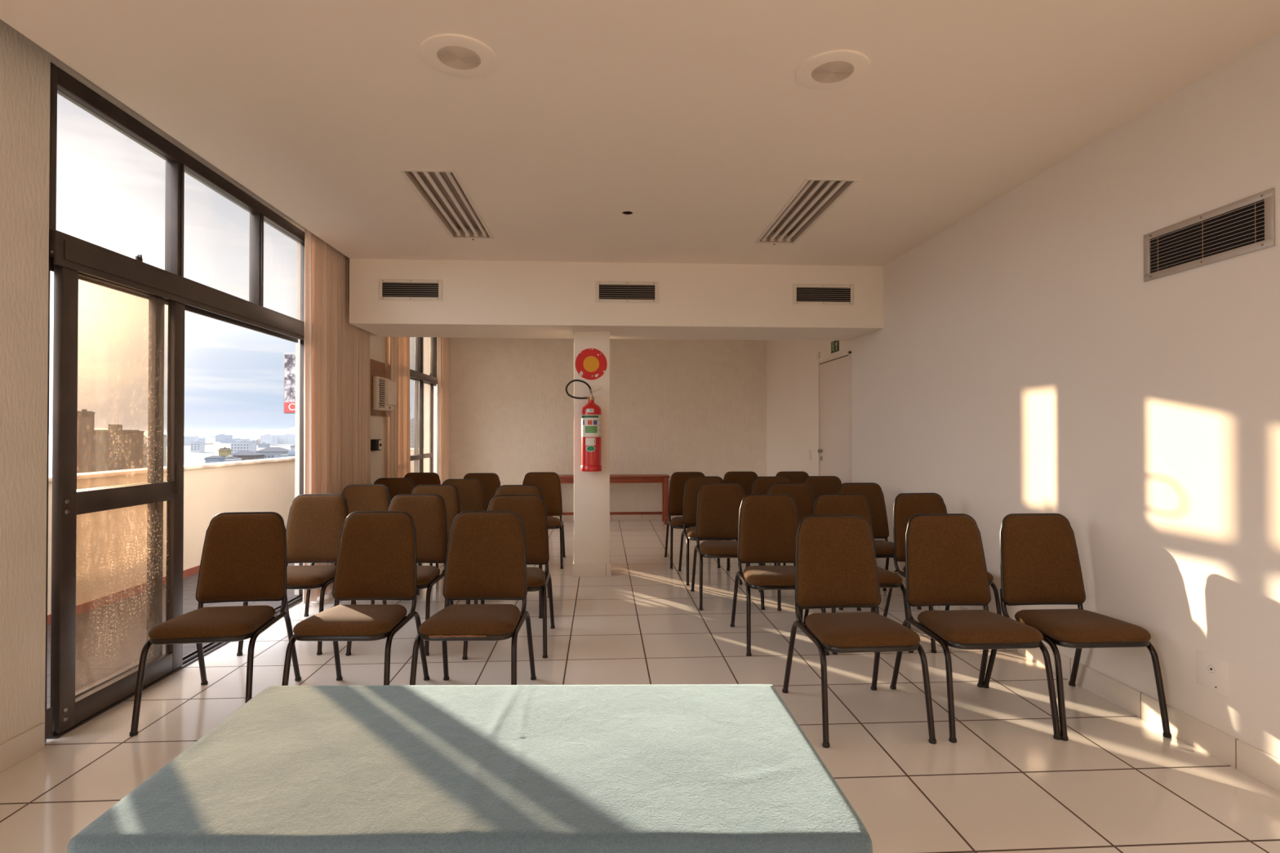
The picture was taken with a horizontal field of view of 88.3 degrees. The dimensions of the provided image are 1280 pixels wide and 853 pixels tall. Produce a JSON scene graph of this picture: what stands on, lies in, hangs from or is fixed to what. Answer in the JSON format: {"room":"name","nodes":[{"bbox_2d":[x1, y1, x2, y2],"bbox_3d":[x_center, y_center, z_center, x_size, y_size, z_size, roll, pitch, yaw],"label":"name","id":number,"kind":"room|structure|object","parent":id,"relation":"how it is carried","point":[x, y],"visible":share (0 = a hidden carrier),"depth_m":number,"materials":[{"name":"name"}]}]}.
{"room":"conference room","nodes":[
{"label":"conference room","id":0,"kind":"room"},
{"bbox_2d":[0,18,390,746],"bbox_3d":[-2.527,-0.175,3.140,0.225,3.000,12.950,0,-1,-3],"label":"wall","id":1,"kind":"structure","parent":0,"point":[24,65],"depth_m":2.63,"materials":[{"name":"paint"}]},
{"bbox_2d":[0,723,44,773],"bbox_3d":[-2.487,1.279,3.815,0.035,0.105,6.120,0,-1,-3],"label":"baseboard","id":2,"kind":"structure","parent":1,"relation":"attached to","point":[24,745],"depth_m":2.60,"materials":[{"name":"tile"}]},
{"bbox_2d":[44,62,305,742],"bbox_3d":[-2.583,-0.097,4.005,0.140,2.860,2.555,0,-1,-3],"label":"window","id":3,"kind":"structure","parent":1,"relation":"in","point":[67,251],"depth_m":3.61,"materials":[{"name":"brown metal"}]},
{"bbox_2d":[50,263,185,733],"bbox_3d":[-2.506,0.292,3.220,0.049,2.040,0.825,0,-1,-3],"label":"door","id":4,"kind":"structure","parent":3,"relation":"attached to","point":[68,711],"depth_m":2.88,"materials":[{"name":"brown metal"}]},
{"bbox_2d":[75,271,164,698],"bbox_3d":[-2.570,0.292,3.221,0.042,2.040,0.665,0,-1,-3],"label":"door","id":5,"kind":"structure","parent":3,"relation":"attached to","point":[156,304],"depth_m":3.49,"materials":[{"name":"clear glass"}]},
{"bbox_2d":[370,439,382,450],"bbox_3d":[-2.569,0.180,6.425,0.060,0.110,0.160,0,-1,-3],"label":"box","id":6,"kind":"object","parent":1,"relation":"attached to","point":[375,444],"visible":1,"depth_m":6.35,"materials":[{"name":"black plastic"}]},
{"bbox_2d":[369,358,390,417],"bbox_3d":[-2.596,-0.373,6.574,0.022,0.540,0.610,0,-1,-3],"label":"panel","id":7,"kind":"object","parent":1,"relation":"attached to","point":[377,368],"visible":0.4,"depth_m":6.48,"materials":[{"name":"brown wood"}]},
{"bbox_2d":[373,376,396,411],"bbox_3d":[-2.543,-0.321,6.581,0.085,0.325,0.490,0,-1,-3],"label":"air conditioner","id":8,"kind":"object","parent":7,"relation":"attached to","point":[384,390],"visible":1,"depth_m":6.50,"materials":[{"name":"plastic"}]},
{"bbox_2d":[409,337,437,473],"bbox_3d":[-2.823,-0.028,8.281,0.140,2.800,2.650,0,-1,-3],"label":"window","id":9,"kind":"structure","parent":1,"relation":"in","point":[419,374],"depth_m":8.49,"materials":[{"name":"brown metal"}]},
{"bbox_2d":[409,376,423,472],"bbox_3d":[-2.795,0.357,8.133,0.042,2.000,0.760,0,-1,-3],"label":"door","id":10,"kind":"structure","parent":9,"relation":"attached to","point":[420,456],"depth_m":8.46,"materials":[{"name":"brown metal"}]},
{"bbox_2d":[413,378,433,472],"bbox_3d":[-2.882,0.363,8.805,0.042,2.000,0.810,0,-1,-3],"label":"door","id":11,"kind":"structure","parent":9,"relation":"attached to","point":[430,455],"depth_m":8.45,"materials":[{"name":"brown metal"}]},
{"bbox_2d":[437,337,449,484],"bbox_3d":[-2.766,-0.034,9.299,0.076,2.770,0.618,0,-1,-3],"label":"curtain","id":12,"kind":"object","parent":1,"relation":"hanging from","point":[443,373],"visible":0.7,"depth_m":9.23,"materials":[{"name":"beige fabric"}]},
{"bbox_2d":[423,337,766,512],"bbox_3d":[-0.526,-0.114,9.837,5.250,3.000,0.200,0,-1,-3],"label":"wall","id":13,"kind":"structure","parent":0,"point":[676,405],"depth_m":9.75,"materials":[{"name":"paint"}]},
{"bbox_2d":[552,514,683,520],"bbox_3d":[-0.379,1.335,9.728,4.534,0.100,0.013,0,-1,-3],"label":"baseboard","id":14,"kind":"structure","parent":13,"relation":"attached to","point":[647,517],"depth_m":9.73,"materials":[{"name":"wood"}]},
{"bbox_2d":[0,0,1279,340],"bbox_3d":[-0.019,-1.414,3.292,4.561,0.120,12.950,0,-1,-3],"label":"ceiling","id":15,"kind":"structure","parent":0,"point":[694,118],"depth_m":2.87,"materials":[{"name":"paint"}]},
{"bbox_2d":[302,228,370,604],"bbox_3d":[-2.508,-0.133,5.517,0.101,2.900,1.288,0,-1,-3],"label":"curtain","id":16,"kind":"object","parent":15,"relation":"hanging from","point":[337,392],"visible":0.57,"depth_m":5.29,"materials":[{"name":"beige fabric"}]},
{"bbox_2d":[389,337,410,478],"bbox_3d":[-2.561,-0.054,7.029,0.092,2.770,0.576,0,-1,-3],"label":"curtain","id":17,"kind":"object","parent":15,"relation":"hanging from","point":[399,418],"visible":0.44,"depth_m":6.96,"materials":[{"name":"beige fabric"}]},
{"bbox_2d":[398,168,493,239],"bbox_3d":[-1.214,-1.454,4.294,0.310,0.103,1.304,0,-1,-3],"label":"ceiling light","id":18,"kind":"object","parent":15,"relation":"attached to","point":[444,193],"visible":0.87,"depth_m":4.25,"materials":[{"name":"paint"}]},
{"bbox_2d":[419,33,497,77],"bbox_3d":[-0.699,-1.425,2.543,0.286,0.011,0.286,0,-1,-3],"label":"recessed light","id":19,"kind":"object","parent":15,"relation":"attached to","point":[451,54],"visible":1,"depth_m":2.52,"materials":[{"name":"paint"}]},
{"bbox_2d":[436,45,480,69],"bbox_3d":[-0.699,-1.423,2.543,0.164,0.007,0.164,0,-1,-3],"label":"grille","id":20,"kind":"object","parent":19,"relation":"attached to","point":[448,57],"depth_m":2.54,"materials":[{"name":"beige metal"}]},
{"bbox_2d":[349,258,883,340],"bbox_3d":[-0.232,-1.153,6.017,4.680,0.592,0.780,0,-1,-3],"label":"ceiling beam","id":21,"kind":"structure","parent":15,"relation":"attached to","point":[482,299],"depth_m":5.65,"materials":[{"name":"paint"}]},
{"bbox_2d":[378,279,442,301],"bbox_3d":[-1.925,-1.146,5.526,0.525,0.178,0.010,0,-1,-3],"label":"air vent","id":22,"kind":"object","parent":21,"relation":"attached to","point":[388,289],"visible":1,"depth_m":5.53,"materials":[{"name":"metal"}]},
{"bbox_2d":[595,280,658,302],"bbox_3d":[-0.111,-1.149,5.628,0.540,0.182,0.010,0,-1,-3],"label":"air vent","id":23,"kind":"object","parent":21,"relation":"attached to","point":[620,291],"visible":1,"depth_m":5.63,"materials":[{"name":"metal"}]},
{"bbox_2d":[792,284,853,305],"bbox_3d":[1.595,-1.146,5.724,0.540,0.180,0.010,0,-1,-3],"label":"air vent","id":24,"kind":"object","parent":21,"relation":"attached to","point":[802,294],"visible":1,"depth_m":5.72,"materials":[{"name":"metal"}]},
{"bbox_2d":[621,210,634,215],"bbox_3d":[-0.082,-1.458,4.358,0.086,0.093,0.086,0,-1,-3],"label":"smoke detector","id":25,"kind":"object","parent":15,"relation":"attached to","point":[627,212],"depth_m":4.38,"materials":[{"name":"paint"}]},
{"bbox_2d":[755,177,859,244],"bbox_3d":[1.069,-1.453,4.422,0.308,0.103,1.304,0,-1,-3],"label":"air vent","id":26,"kind":"object","parent":15,"relation":"attached to","point":[815,197],"visible":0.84,"depth_m":4.37,"materials":[{"name":"metal"}]},
{"bbox_2d":[795,49,870,89],"bbox_3d":[0.772,-1.424,2.643,0.286,0.011,0.286,0,-1,-3],"label":"recessed light","id":27,"kind":"object","parent":15,"relation":"attached to","point":[834,68],"visible":1,"depth_m":2.62,"materials":[{"name":"paint"}]},
{"bbox_2d":[811,61,853,83],"bbox_3d":[0.772,-1.422,2.643,0.164,0.007,0.164,0,-1,-3],"label":"grille","id":28,"kind":"object","parent":27,"relation":"attached to","point":[822,72],"depth_m":2.64,"materials":[{"name":"beige metal"}]},
{"bbox_2d":[0,520,1279,852],"bbox_3d":[-0.099,1.402,3.362,5.020,0.150,13.150,0,-1,-3],"label":"floor","id":29,"kind":"structure","parent":0,"point":[1117,784],"depth_m":3.01,"materials":[{"name":"tile"}]},
{"bbox_2d":[128,511,301,736],"bbox_3d":[-1.979,0.881,3.141,0.487,0.888,0.601,0,-1,-7],"label":"chair","id":30,"kind":"object","parent":29,"relation":"on","point":[243,558],"visible":0.95,"depth_m":3.30,"materials":[{"name":"brown fabric"}]},
{"bbox_2d":[236,493,356,656],"bbox_3d":[-2.110,0.890,4.130,0.487,0.888,0.601,0,-1,-2],"label":"chair","id":31,"kind":"object","parent":29,"relation":"on","point":[315,522],"visible":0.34,"depth_m":4.29,"materials":[{"name":"brown fabric"}]},
{"bbox_2d":[303,484,391,617],"bbox_3d":[-2.141,0.897,4.949,0.487,0.888,0.601,0,-1,-3],"label":"chair","id":32,"kind":"object","parent":29,"relation":"on","point":[359,497],"visible":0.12,"depth_m":5.14,"materials":[{"name":"brown fabric"}]},
{"bbox_2d":[281,511,429,685],"bbox_3d":[-1.345,0.881,3.173,0.487,0.888,0.601,0,-1,0],"label":"chair","id":33,"kind":"object","parent":29,"relation":"on","point":[376,558],"visible":0.93,"depth_m":3.33,"materials":[{"name":"brown fabric"}]},
{"bbox_2d":[373,477,422,565],"bbox_3d":[-2.192,0.904,5.678,0.487,0.888,0.601,0,-1,-3],"label":"chair","id":34,"kind":"object","parent":29,"relation":"on","point":[396,486],"visible":0.12,"depth_m":5.88,"materials":[{"name":"brown fabric"}]},
{"bbox_2d":[345,493,453,656],"bbox_3d":[-1.469,0.890,4.126,0.487,0.888,0.601,0,-1,0],"label":"chair","id":35,"kind":"object","parent":29,"relation":"on","point":[428,512],"visible":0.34,"depth_m":4.30,"materials":[{"name":"brown fabric"}]},
{"bbox_2d":[404,472,440,565],"bbox_3d":[-2.212,0.912,6.488,0.487,0.888,0.601,0,-1,-3],"label":"chair","id":36,"kind":"object","parent":29,"relation":"on","point":[419,478],"visible":0.06,"depth_m":6.70,"materials":[{"name":"brown fabric"}]},
{"bbox_2d":[386,484,460,605],"bbox_3d":[-1.589,0.897,4.930,0.487,0.888,0.601,0,-1,-3],"label":"chair","id":37,"kind":"object","parent":29,"relation":"on","point":[450,493],"visible":0.11,"depth_m":5.13,"materials":[{"name":"brown fabric"}]},
{"bbox_2d":[417,479,484,595],"bbox_3d":[-1.554,0.903,5.553,0.487,0.888,0.601,0,-1,-1],"label":"chair","id":38,"kind":"object","parent":29,"relation":"on","point":[471,491],"visible":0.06,"depth_m":5.75,"materials":[{"name":"brown fabric"}]},
{"bbox_2d":[409,511,536,685],"bbox_3d":[-0.784,0.881,3.178,0.487,0.888,0.601,0,-1,-1],"label":"chair","id":39,"kind":"object","parent":29,"relation":"on","point":[486,557],"visible":0.89,"depth_m":3.34,"materials":[{"name":"brown fabric"}]},
{"bbox_2d":[463,472,500,511],"bbox_3d":[-1.584,0.911,6.403,0.487,0.888,0.601,0,-1,-3],"label":"chair","id":40,"kind":"object","parent":29,"relation":"on","point":[491,482],"visible":0.06,"depth_m":6.60,"materials":[{"name":"brown fabric"}]},
{"bbox_2d":[462,494,555,660],"bbox_3d":[-0.789,0.889,4.071,0.487,0.888,0.601,0,-1,-3],"label":"chair","id":41,"kind":"object","parent":29,"relation":"on","point":[531,508],"visible":0.6,"depth_m":4.25,"materials":[{"name":"brown fabric"}]},
{"bbox_2d":[474,484,549,618],"bbox_3d":[-0.930,0.897,4.887,0.487,0.888,0.601,0,-1,-2],"label":"chair","id":42,"kind":"object","parent":29,"relation":"on","point":[504,489],"visible":0.16,"depth_m":5.10,"materials":[{"name":"brown fabric"}]},
{"bbox_2d":[522,471,565,568],"bbox_3d":[-0.993,0.912,6.546,0.487,0.888,0.601,0,-1,-4],"label":"chair","id":43,"kind":"object","parent":29,"relation":"on","point":[549,482],"visible":0.62,"depth_m":6.73,"materials":[{"name":"brown fabric"}]},
{"bbox_2d":[572,331,611,577],"bbox_3d":[-0.439,0.248,6.055,0.345,2.208,0.256,0,-1,-3],"label":"pillar","id":44,"kind":"structure","parent":29,"relation":"on","point":[592,558],"depth_m":5.93,"materials":[{"name":"paint"}]},
{"bbox_2d":[565,379,603,471],"bbox_3d":[-0.480,-0.010,5.813,0.313,0.811,0.186,0,-1,-29],"label":"fire extinguisher","id":45,"kind":"object","parent":44,"relation":"attached to","point":[591,412],"visible":1,"depth_m":5.77,"materials":[{"name":"red metal"}]},
{"bbox_2d":[586,445,595,451],"bbox_3d":[-0.430,0.193,5.752,0.070,0.046,0.007,0,-1,-1],"label":"print","id":46,"kind":"object","parent":45,"relation":"attached to","point":[589,448],"depth_m":5.75,"materials":[{"name":"green paper"}]},
{"bbox_2d":[575,348,607,379],"bbox_3d":[-0.440,-0.563,5.941,0.286,0.286,0.006,0,-1,-3],"label":"fire sign","id":47,"kind":"object","parent":44,"relation":"attached to","point":[590,363],"visible":1,"depth_m":5.94,"materials":[{"name":"red plastic"}]},
{"bbox_2d":[546,474,670,524],"bbox_3d":[-0.459,1.040,9.425,1.740,0.685,0.390,0,-1,-3],"label":"console table","id":48,"kind":"object","parent":29,"relation":"on","point":[564,478],"visible":0.45,"depth_m":9.28,"materials":[{"name":"red wood"}]},
{"bbox_2d":[664,471,719,568],"bbox_3d":[0.511,0.912,6.590,0.487,0.888,0.601,0,-1,-3],"label":"chair","id":49,"kind":"object","parent":29,"relation":"on","point":[677,481],"visible":0.55,"depth_m":6.75,"materials":[{"name":"brown fabric"}]},
{"bbox_2d":[678,475,742,585],"bbox_3d":[0.616,0.906,5.895,0.487,0.888,0.601,0,-1,-3],"label":"chair","id":50,"kind":"object","parent":29,"relation":"on","point":[693,484],"visible":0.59,"depth_m":6.06,"materials":[{"name":"brown fabric"}]},
{"bbox_2d":[690,482,764,610],"bbox_3d":[0.665,0.899,5.107,0.487,0.888,0.601,0,-1,-1],"label":"chair","id":51,"kind":"object","parent":29,"relation":"on","point":[718,504],"visible":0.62,"depth_m":5.27,"materials":[{"name":"brown fabric"}]},
{"bbox_2d":[723,471,777,567],"bbox_3d":[1.068,0.913,6.662,0.487,0.888,0.601,0,-1,-3],"label":"chair","id":52,"kind":"object","parent":29,"relation":"on","point":[745,479],"visible":0.08,"depth_m":6.86,"materials":[{"name":"brown fabric"}]},
{"bbox_2d":[745,476,795,568],"bbox_3d":[1.237,0.906,5.880,0.487,0.888,0.601,0,-1,-3],"label":"chair","id":53,"kind":"object","parent":29,"relation":"on","point":[761,485],"visible":0.09,"depth_m":6.08,"materials":[{"name":"brown fabric"}]},
{"bbox_2d":[730,493,829,656],"bbox_3d":[0.853,0.890,4.126,0.487,0.888,0.601,0,-1,-1],"label":"chair","id":54,"kind":"object","parent":29,"relation":"on","point":[768,523],"visible":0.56,"depth_m":4.29,"materials":[{"name":"brown fabric"}]},
{"bbox_2d":[775,471,808,565],"bbox_3d":[1.609,0.913,6.672,0.487,0.888,0.601,0,-1,-3],"label":"chair","id":55,"kind":"object","parent":29,"relation":"on","point":[794,476],"visible":0.08,"depth_m":6.88,"materials":[{"name":"brown fabric"}]},
{"bbox_2d":[759,482,843,611],"bbox_3d":[1.226,0.899,5.098,0.487,0.888,0.601,0,-1,-3],"label":"chair","id":56,"kind":"object","parent":29,"relation":"on","point":[802,493],"visible":0.15,"depth_m":5.30,"materials":[{"name":"brown fabric"}]},
{"bbox_2d":[803,475,841,500],"bbox_3d":[1.720,0.906,5.937,0.487,0.888,0.601,0,-1,-3],"label":"chair","id":57,"kind":"object","parent":29,"relation":"on","point":[820,485],"visible":0.06,"depth_m":6.14,"materials":[{"name":"brown fabric"}]},
{"bbox_2d":[803,493,913,654],"bbox_3d":[1.354,0.890,4.164,0.487,0.888,0.601,0,-1,-3],"label":"chair","id":58,"kind":"object","parent":29,"relation":"on","point":[824,504],"visible":0.3,"depth_m":4.36,"materials":[{"name":"brown fabric"}]},
{"bbox_2d":[782,514,936,748],"bbox_3d":[0.974,0.880,3.026,0.487,0.888,0.601,0,-1,-4],"label":"chair","id":59,"kind":"object","parent":29,"relation":"on","point":[836,563],"visible":1,"depth_m":3.18,"materials":[{"name":"brown fabric"}]},
{"bbox_2d":[837,482,921,610],"bbox_3d":[1.801,0.899,5.110,0.487,0.888,0.601,0,-1,-4],"label":"chair","id":60,"kind":"object","parent":29,"relation":"on","point":[873,492],"visible":0.32,"depth_m":5.30,"materials":[{"name":"brown fabric"}]},
{"bbox_2d":[883,493,1001,653],"bbox_3d":[1.912,0.891,4.205,0.487,0.888,0.601,0,-1,-9],"label":"chair","id":61,"kind":"object","parent":29,"relation":"on","point":[906,505],"visible":0.42,"depth_m":4.38,"materials":[{"name":"brown fabric"}]},
{"bbox_2d":[889,513,1061,742],"bbox_3d":[1.524,0.880,3.067,0.487,0.888,0.601,0,-1,-3],"label":"chair","id":62,"kind":"object","parent":29,"relation":"on","point":[945,563],"visible":0.97,"depth_m":3.22,"materials":[{"name":"brown fabric"}]},
{"bbox_2d":[983,513,1171,741],"bbox_3d":[2.002,0.880,3.083,0.487,0.888,0.601,0,-1,-3],"label":"chair","id":63,"kind":"object","parent":29,"relation":"on","point":[1040,562],"visible":0.85,"depth_m":3.24,"materials":[{"name":"brown fabric"}]},
{"bbox_3d":[-0.278,0.976,1.327,1.200,0.664,0.550,0,-1,-1],"label":"folding table","id":64,"kind":"object","parent":29,"relation":"on","visible":0},
{"bbox_2d":[66,684,872,852],"bbox_3d":[-0.272,0.782,1.325,1.289,0.296,0.726,0,-1,-3],"label":"tablecloth","id":65,"kind":"object","parent":64,"relation":"on","point":[710,768],"visible":1,"depth_m":1.18,"materials":[{"name":"white fabric"}]},
{"bbox_2d":[766,31,1279,759],"bbox_3d":[2.360,-0.173,3.414,0.205,3.000,12.950,0,-1,-3],"label":"wall","id":66,"kind":"structure","parent":0,"point":[1023,359],"depth_m":3.12,"materials":[{"name":"paint"}]},
{"bbox_2d":[808,449,811,460],"bbox_3d":[2.006,0.338,7.782,0.013,0.120,0.080,0,-1,-3],"label":"light switch","id":67,"kind":"object","parent":66,"relation":"attached to","point":[810,451],"visible":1,"depth_m":7.76,"materials":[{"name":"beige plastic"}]},
{"bbox_2d":[816,351,820,359],"bbox_3d":[2.016,-0.805,7.467,0.030,0.070,0.070,0,-1,-3],"label":"sensor","id":68,"kind":"object","parent":66,"relation":"attached to","point":[818,354],"visible":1,"depth_m":7.43,"materials":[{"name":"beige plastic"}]},
{"bbox_2d":[817,351,851,484],"bbox_3d":[2.031,0.310,6.962,0.055,2.100,0.950,0,-1,-3],"label":"door","id":69,"kind":"structure","parent":66,"relation":"in","point":[834,373],"depth_m":6.89,"materials":[{"name":"beige paint"}]},
{"bbox_2d":[831,340,839,353],"bbox_3d":[2.056,-0.845,6.954,0.007,0.120,0.230,0,-1,-3],"label":"exit sign","id":70,"kind":"object","parent":66,"relation":"attached to","point":[834,344],"visible":0.94,"depth_m":6.95,"materials":[{"name":"green plastic"}]},
{"bbox_2d":[876,564,1279,791],"bbox_3d":[2.255,1.270,3.395,0.016,0.115,12.950,0,-1,-3],"label":"baseboard","id":71,"kind":"structure","parent":66,"relation":"attached to","point":[1263,766],"depth_m":2.80,"materials":[{"name":"tile"}]},
{"bbox_2d":[1143,187,1275,281],"bbox_3d":[2.293,-0.762,2.690,0.010,0.212,0.578,0,-1,-3],"label":"air vent","id":72,"kind":"object","parent":66,"relation":"in","point":[1242,230],"visible":1,"depth_m":2.65,"materials":[{"name":"metal"}]},
{"bbox_2d":[1195,650,1228,696],"bbox_3d":[2.297,0.990,2.649,0.005,0.136,0.136,0,-1,-3],"label":"wall plate","id":73,"kind":"object","parent":66,"relation":"attached to","point":[1211,672],"visible":1,"depth_m":2.65,"materials":[{"name":"paint"}]},
{"label":"outside","id":74,"kind":"structure","parent":0,"visible":0},
{"bbox_2d":[48,436,294,475],"bbox_3d":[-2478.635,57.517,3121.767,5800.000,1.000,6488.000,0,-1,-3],"label":"ground","id":75,"kind":"structure","parent":74,"point":[189,458],"depth_m":1058.96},
{"bbox_2d":[76,408,95,473],"bbox_3d":[-231.362,11.837,274.363,5.349,37.967,4.359,0,-1,-3],"label":"building","id":76,"kind":"structure","parent":75,"relation":"on","point":[86,420],"depth_m":272.50,"materials":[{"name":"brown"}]},
{"bbox_2d":[85,424,144,472],"bbox_3d":[-186.710,14.871,234.738,12.769,31.170,10.295,0,-1,-3],"label":"building","id":77,"kind":"structure","parent":75,"relation":"on","point":[115,448],"depth_m":230.03,"materials":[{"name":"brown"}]},
{"bbox_2d":[143,444,147,467],"bbox_3d":[-197.575,18.798,262.153,7.804,23.821,6.323,0,-1,-3],"label":"building","id":78,"kind":"structure","parent":75,"relation":"on","point":[145,447],"depth_m":259.38,"materials":[{"name":"grey"}]},
{"bbox_2d":[143,436,147,443],"bbox_3d":[-1299.671,33.894,1714.005,25.840,20.343,25.840,0,-1,-3],"label":"building","id":79,"kind":"structure","parent":75,"relation":"on","point":[145,438],"depth_m":1715.93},
{"bbox_2d":[163,435,167,466],"bbox_3d":[-336.481,18.837,463.502,4.804,27.448,3.923,0,-1,-3],"label":"building","id":80,"kind":"structure","parent":75,"relation":"on","point":[165,436],"depth_m":464.10,"materials":[{"name":"grey"}]},
{"bbox_2d":[48,426,295,436],"bbox_3d":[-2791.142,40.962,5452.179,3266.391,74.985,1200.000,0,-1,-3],"label":"hills","id":81,"kind":"structure","parent":75,"relation":"on","point":[292,430],"depth_m":5056.98,"materials":[{"name":"grey"}]},
{"bbox_2d":[166,435,198,444],"bbox_3d":[-1065.487,30.816,1517.596,59.842,22.883,59.842,0,-1,-3],"label":"building","id":82,"kind":"structure","parent":75,"relation":"on","point":[188,439],"depth_m":1512.83,"materials":[{"name":"white"}]},
{"bbox_2d":[190,440,204,452],"bbox_3d":[-644.767,28.781,960.675,14.103,16.708,11.362,0,-1,-3],"label":"building","id":83,"kind":"structure","parent":75,"relation":"on","point":[195,446],"depth_m":955.29,"materials":[{"name":"grey"}]},
{"bbox_2d":[198,437,205,443],"bbox_3d":[-1204.849,36.169,1770.196,45.835,16.826,45.835,0,-1,-3],"label":"building","id":84,"kind":"structure","parent":75,"relation":"on","point":[200,439],"depth_m":1779.51,"materials":[{"name":"white concrete"}]},
{"bbox_2d":[204,455,226,463],"bbox_3d":[-116.774,19.001,181.015,4.385,21.921,3.668,0,-1,-3],"label":"building","id":85,"kind":"structure","parent":75,"relation":"on","point":[214,459],"depth_m":179.71,"materials":[{"name":"grey"}]},
{"bbox_2d":[215,434,232,441],"bbox_3d":[-1275.625,35.047,2020.738,32.715,23.679,32.715,0,-1,-3],"label":"building","id":86,"kind":"structure","parent":75,"relation":"on","point":[220,436],"depth_m":2004.66,"materials":[{"name":"white concrete"}]},
{"bbox_2d":[217,447,231,457],"bbox_3d":[-143.195,18.741,227.336,3.292,23.295,2.713,0,-1,-3],"label":"building","id":87,"kind":"structure","parent":75,"relation":"on","point":[224,452],"depth_m":226.29,"materials":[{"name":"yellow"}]},
{"bbox_2d":[219,437,240,443],"bbox_3d":[-1104.289,37.022,1776.339,34.577,15.234,34.577,0,-1,-3],"label":"building","id":88,"kind":"structure","parent":75,"relation":"on","point":[226,440],"depth_m":1759.20,"materials":[{"name":"white concrete"}]},
{"bbox_2d":[224,455,241,462],"bbox_3d":[-127.317,19.543,204.777,4.782,21.275,3.905,0,-1,-3],"label":"building","id":89,"kind":"structure","parent":75,"relation":"on","point":[229,458],"depth_m":203.44,"materials":[{"name":"grey"}]},
{"bbox_2d":[237,435,249,437],"bbox_3d":[-2225.374,54.384,3700.801,42.752,15.919,42.752,0,-1,-3],"label":"building","id":90,"kind":"structure","parent":75,"relation":"on","point":[238,436],"depth_m":3679.94,"materials":[{"name":"white"}]},
{"bbox_2d":[231,439,257,453],"bbox_3d":[-441.274,24.524,734.159,20.153,21.054,16.202,0,-1,-3],"label":"building","id":91,"kind":"structure","parent":75,"relation":"on","point":[236,446],"depth_m":726.57,"materials":[{"name":"grey"}]},
{"bbox_2d":[234,439,257,442],"bbox_3d":[-904.402,35.327,1520.562,40.325,13.917,40.325,0,-1,-3],"label":"building","id":92,"kind":"structure","parent":75,"relation":"on","point":[247,440],"depth_m":1501.42,"materials":[{"name":"white concrete"}]},
{"bbox_2d":[231,450,264,460],"bbox_3d":[-193.948,21.668,324.375,13.069,19.226,10.615,0,-1,-3],"label":"building","id":93,"kind":"structure","parent":75,"relation":"on","point":[246,455],"depth_m":320.69,"materials":[{"name":"grey"}]},
{"bbox_2d":[257,442,270,448],"bbox_3d":[-700.916,34.573,1228.699,16.073,10.056,12.939,0,-1,-3],"label":"building","id":94,"kind":"structure","parent":75,"relation":"on","point":[264,445],"depth_m":1222.74,"materials":[{"name":"grey"}]},
{"bbox_2d":[260,434,277,444],"bbox_3d":[-841.981,29.485,1496.363,25.445,25.155,25.445,0,-1,-3],"label":"building","id":95,"kind":"structure","parent":75,"relation":"on","point":[267,438],"depth_m":1484.11,"materials":[{"name":"white concrete"}]},
{"bbox_2d":[255,447,290,458],"bbox_3d":[-213.359,21.938,384.424,15.672,19.791,12.698,0,-1,-3],"label":"building","id":96,"kind":"structure","parent":75,"relation":"on","point":[268,452],"depth_m":378.88,"materials":[{"name":"grey"}]},
{"bbox_2d":[274,450,294,457],"bbox_3d":[-163.974,21.346,310.749,11.957,19.620,9.645,0,-1,-3],"label":"building","id":97,"kind":"structure","parent":75,"relation":"on","point":[291,453],"depth_m":306.75,"materials":[{"name":"grey"}]},
{"bbox_2d":[277,433,295,444],"bbox_3d":[-882.482,31.018,1684.008,58.381,25.542,58.381,0,-1,-3],"label":"building","id":98,"kind":"structure","parent":75,"relation":"on","point":[288,438],"depth_m":1654.64,"materials":[{"name":"white concrete"}]},
{"bbox_2d":[283,352,295,413],"bbox_3d":[-7.800,13.345,15.515,1.250,30.188,0.142,0,-1,-3],"label":"street sign","id":99,"kind":"object","parent":75,"relation":"on","point":[289,364],"visible":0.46,"depth_m":15.56,"materials":[{"name":"grey"}]},
{"bbox_2d":[289,444,294,450],"bbox_3d":[-182.639,20.490,352.634,6.992,22.101,5.754,0,-1,-3],"label":"building","id":100,"kind":"structure","parent":75,"relation":"on","point":[292,447],"depth_m":350.06,"materials":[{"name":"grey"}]},
{"bbox_2d":[409,417,419,448],"bbox_3d":[-193.542,13.107,563.590,9.489,40.749,7.671,0,-1,-3],"label":"building","id":101,"kind":"structure","parent":75,"relation":"on","point":[411,421],"depth_m":560.08,"materials":[{"name":"grey"}]},
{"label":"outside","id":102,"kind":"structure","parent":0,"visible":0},
{"bbox_2d":[46,563,297,708],"bbox_3d":[-3.438,1.447,4.401,1.530,0.180,17.200,0,-1,-3],"label":"floor","id":103,"kind":"structure","parent":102,"point":[92,665],"depth_m":4.31,"materials":[{"name":"tile"}]},
{"bbox_2d":[47,448,419,625],"bbox_3d":[-3.449,0.942,4.390,1.555,1.188,17.170,0,-1,-3],"label":"wall","id":104,"kind":"structure","parent":103,"relation":"on","point":[211,490],"depth_m":5.46,"materials":[{"name":"beige paint"}]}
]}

